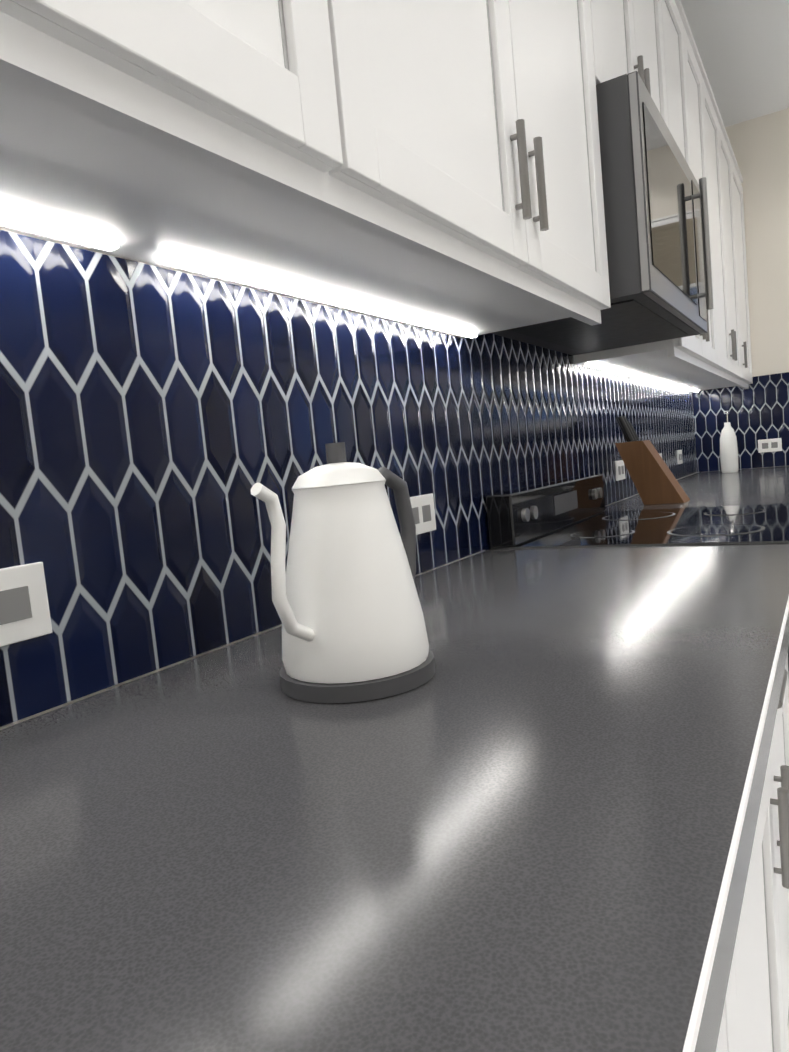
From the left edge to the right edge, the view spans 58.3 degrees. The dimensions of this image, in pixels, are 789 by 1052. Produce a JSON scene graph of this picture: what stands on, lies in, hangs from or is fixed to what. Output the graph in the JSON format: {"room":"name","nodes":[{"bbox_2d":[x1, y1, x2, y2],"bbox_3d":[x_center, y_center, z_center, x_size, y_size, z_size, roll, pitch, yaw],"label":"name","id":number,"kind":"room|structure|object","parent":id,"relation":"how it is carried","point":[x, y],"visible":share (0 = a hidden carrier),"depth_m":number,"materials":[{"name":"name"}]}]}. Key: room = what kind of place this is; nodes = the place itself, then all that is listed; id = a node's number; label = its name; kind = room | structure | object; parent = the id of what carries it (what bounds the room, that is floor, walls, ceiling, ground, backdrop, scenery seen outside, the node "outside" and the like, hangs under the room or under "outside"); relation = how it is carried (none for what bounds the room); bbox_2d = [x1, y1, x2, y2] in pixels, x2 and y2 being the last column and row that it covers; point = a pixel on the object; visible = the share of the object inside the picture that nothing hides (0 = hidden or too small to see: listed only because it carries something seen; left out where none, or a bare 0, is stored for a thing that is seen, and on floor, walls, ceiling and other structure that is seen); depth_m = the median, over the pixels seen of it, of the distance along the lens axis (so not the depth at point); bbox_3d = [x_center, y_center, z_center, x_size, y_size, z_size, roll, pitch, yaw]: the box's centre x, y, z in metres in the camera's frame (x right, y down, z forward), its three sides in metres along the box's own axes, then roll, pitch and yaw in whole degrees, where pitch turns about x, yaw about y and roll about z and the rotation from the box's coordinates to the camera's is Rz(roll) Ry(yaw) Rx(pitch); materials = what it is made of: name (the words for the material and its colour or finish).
{"room":"kitchen","nodes":[
{"label":"kitchen","id":0,"kind":"room"},
{"bbox_2d":[0,229,696,729],"bbox_3d":[0.024,-0.423,1.498,0.120,2.850,6.808,-2,6,32],"label":"wall","id":1,"kind":"structure","parent":0,"point":[27,718],"depth_m":0.86,"materials":[{"name":"white paint"}]},
{"bbox_2d":[0,0,403,271],"bbox_3d":[-0.479,-0.826,0.285,0.330,1.139,1.047,-2,6,32],"label":"upper cabinet","id":2,"kind":"object","parent":1,"relation":"attached to","point":[178,135],"depth_m":0.58,"materials":[{"name":"white paint"}]},
{"bbox_2d":[0,230,699,726],"bbox_3d":[0.117,-0.232,1.515,0.006,1.250,6.487,-2,6,32],"label":"backsplash","id":3,"kind":"structure","parent":1,"relation":"attached to","point":[156,422],"depth_m":0.92,"materials":[{"name":"blue tile"}]},
{"bbox_2d":[0,562,51,646],"bbox_3d":[-0.386,0.080,0.671,0.007,0.074,0.120,-2,6,32],"label":"electrical outlet","id":4,"kind":"object","parent":3,"relation":"attached to","point":[24,610],"visible":1,"depth_m":0.70,"materials":[{"name":"white plastic"}]},
{"bbox_2d":[410,493,435,534],"bbox_3d":[0.049,-0.022,1.379,0.007,0.074,0.120,-2,6,32],"label":"electrical outlet","id":5,"kind":"object","parent":3,"relation":"attached to","point":[423,509],"visible":0.58,"depth_m":1.39,"materials":[{"name":"white plastic"}]},
{"bbox_2d":[615,460,624,480],"bbox_3d":[0.866,-0.214,2.709,0.007,0.074,0.120,-2,6,32],"label":"electrical outlet","id":6,"kind":"object","parent":3,"relation":"attached to","point":[620,469],"visible":0.9,"depth_m":2.69,"materials":[{"name":"white plastic"}]},
{"bbox_2d":[677,450,682,463],"bbox_3d":[1.530,-0.370,3.792,0.007,0.074,0.120,-2,6,32],"label":"electrical outlet","id":7,"kind":"object","parent":3,"relation":"attached to","point":[679,457],"visible":0.98,"depth_m":3.77,"materials":[{"name":"white plastic"}]},
{"bbox_2d":[185,0,611,337],"bbox_3d":[0.002,-0.939,1.068,0.330,1.139,1.040,-2,6,32],"label":"upper cabinet","id":8,"kind":"object","parent":1,"relation":"attached to","point":[432,164],"depth_m":0.99,"materials":[{"name":"white paint"}]},
{"bbox_2d":[608,0,675,141],"bbox_3d":[0.430,-1.266,1.780,0.330,0.692,0.806,-2,6,32],"label":"upper cabinet","id":9,"kind":"object","parent":1,"relation":"attached to","point":[637,29],"depth_m":1.86,"materials":[{"name":"white paint"}]},
{"bbox_2d":[491,71,713,354],"bbox_3d":[0.536,-0.712,1.803,0.438,0.422,0.772,-2,6,32],"label":"microwave","id":10,"kind":"object","parent":9,"relation":"attached to","point":[657,237],"visible":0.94,"depth_m":1.53,"materials":[{"name":"grey metal"}]},
{"bbox_2d":[573,0,723,379],"bbox_3d":[0.870,-1.143,2.482,0.330,1.139,0.926,-2,6,32],"label":"upper cabinet","id":11,"kind":"object","parent":1,"relation":"attached to","point":[689,355],"depth_m":2.49,"materials":[{"name":"white paint"}]},
{"bbox_2d":[644,81,747,389],"bbox_3d":[1.328,-1.250,3.227,0.330,1.139,1.068,-2,6,32],"label":"upper cabinet","id":12,"kind":"object","parent":1,"relation":"attached to","point":[723,157],"depth_m":3.32,"materials":[{"name":"white paint"}]},
{"bbox_2d":[684,161,752,391],"bbox_3d":[1.706,-1.339,3.843,0.330,1.139,0.622,-2,6,32],"label":"upper cabinet","id":13,"kind":"object","parent":1,"relation":"attached to","point":[739,189],"depth_m":3.95,"materials":[{"name":"white paint"}]},
{"bbox_2d":[680,0,788,126],"bbox_3d":[2.576,-2.011,-0.298,6.463,0.120,6.808,-2,6,32],"label":"ceiling","id":14,"kind":"structure","parent":0,"point":[742,47],"depth_m":3.22,"materials":[{"name":"white paint"}]},
{"bbox_2d":[707,108,788,471],"bbox_3d":[4.446,-0.946,2.661,6.180,2.850,0.120,-2,6,32],"label":"wall","id":15,"kind":"structure","parent":0,"point":[760,146],"depth_m":3.95,"materials":[{"name":"white paint"}]},
{"bbox_2d":[696,372,788,471],"bbox_3d":[2.781,-0.627,3.654,2.250,0.524,0.005,-2,6,32],"label":"backsplash","id":16,"kind":"structure","parent":15,"relation":"attached to","point":[760,411],"depth_m":4.11,"materials":[{"name":"blue tile"}]},
{"bbox_2d":[758,438,781,452],"bbox_3d":[2.154,-0.463,4.056,0.120,0.074,0.007,-2,6,32],"label":"electrical outlet","id":17,"kind":"object","parent":16,"relation":"attached to","point":[770,445],"visible":1,"depth_m":4.05,"materials":[{"name":"white plastic"}]},
{"bbox_3d":[2.858,0.935,-0.046,6.463,0.120,6.808,-2,6,32],"label":"floor","id":18,"kind":"structure","parent":0,"visible":0},
{"bbox_2d":[0,674,759,1051],"bbox_3d":[-0.140,0.675,0.464,0.610,0.879,0.718,-2,6,32],"label":"base cabinet","id":19,"kind":"object","parent":18,"relation":"on","point":[546,808],"depth_m":0.38,"materials":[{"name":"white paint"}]},
{"bbox_2d":[196,558,788,1051],"bbox_3d":[0.250,0.583,1.099,0.610,0.879,1.020,-2,6,32],"label":"base cabinet","id":20,"kind":"object","parent":18,"relation":"on","point":[678,641],"depth_m":0.83,"materials":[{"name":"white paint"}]},
{"bbox_2d":[251,442,434,702],"bbox_3d":[-0.046,0.036,0.728,0.160,0.242,0.262,-2,6,32],"label":"kettle","id":21,"kind":"object","parent":20,"relation":"on","point":[346,601],"visible":1,"depth_m":0.67,"materials":[{"name":"white metal"}]},
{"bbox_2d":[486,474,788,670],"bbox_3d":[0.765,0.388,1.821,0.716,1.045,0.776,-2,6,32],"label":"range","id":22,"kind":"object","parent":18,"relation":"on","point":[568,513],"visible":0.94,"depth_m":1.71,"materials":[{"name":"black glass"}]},
{"bbox_2d":[580,494,788,557],"bbox_3d":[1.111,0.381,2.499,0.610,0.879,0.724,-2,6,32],"label":"base cabinet","id":23,"kind":"object","parent":18,"relation":"on","point":[751,550],"depth_m":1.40,"materials":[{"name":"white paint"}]},
{"bbox_2d":[615,416,689,504],"bbox_3d":[0.884,-0.233,2.429,0.214,0.309,0.110,-2,6,32],"label":"knife block","id":24,"kind":"object","parent":23,"relation":"on","point":[654,480],"visible":1,"depth_m":2.40,"materials":[{"name":"brown wood"}]},
{"bbox_2d":[636,482,788,501],"bbox_3d":[1.437,0.304,3.031,0.610,0.879,0.650,-2,6,32],"label":"base cabinet","id":25,"kind":"object","parent":18,"relation":"on","point":[761,487],"depth_m":2.66,"materials":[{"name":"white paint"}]},
{"bbox_2d":[678,470,788,489],"bbox_3d":[1.876,0.205,3.697,0.661,0.879,1.075,-2,6,32],"label":"base cabinet","id":26,"kind":"object","parent":18,"relation":"on","point":[769,475],"depth_m":3.28,"materials":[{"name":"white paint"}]},
{"bbox_2d":[720,411,738,472],"bbox_3d":[1.843,-0.465,3.903,0.091,0.338,0.092,-2,6,32],"label":"soap dispenser","id":27,"kind":"object","parent":26,"relation":"on","point":[728,452],"visible":0.98,"depth_m":3.87,"materials":[{"name":"white"}]}
]}

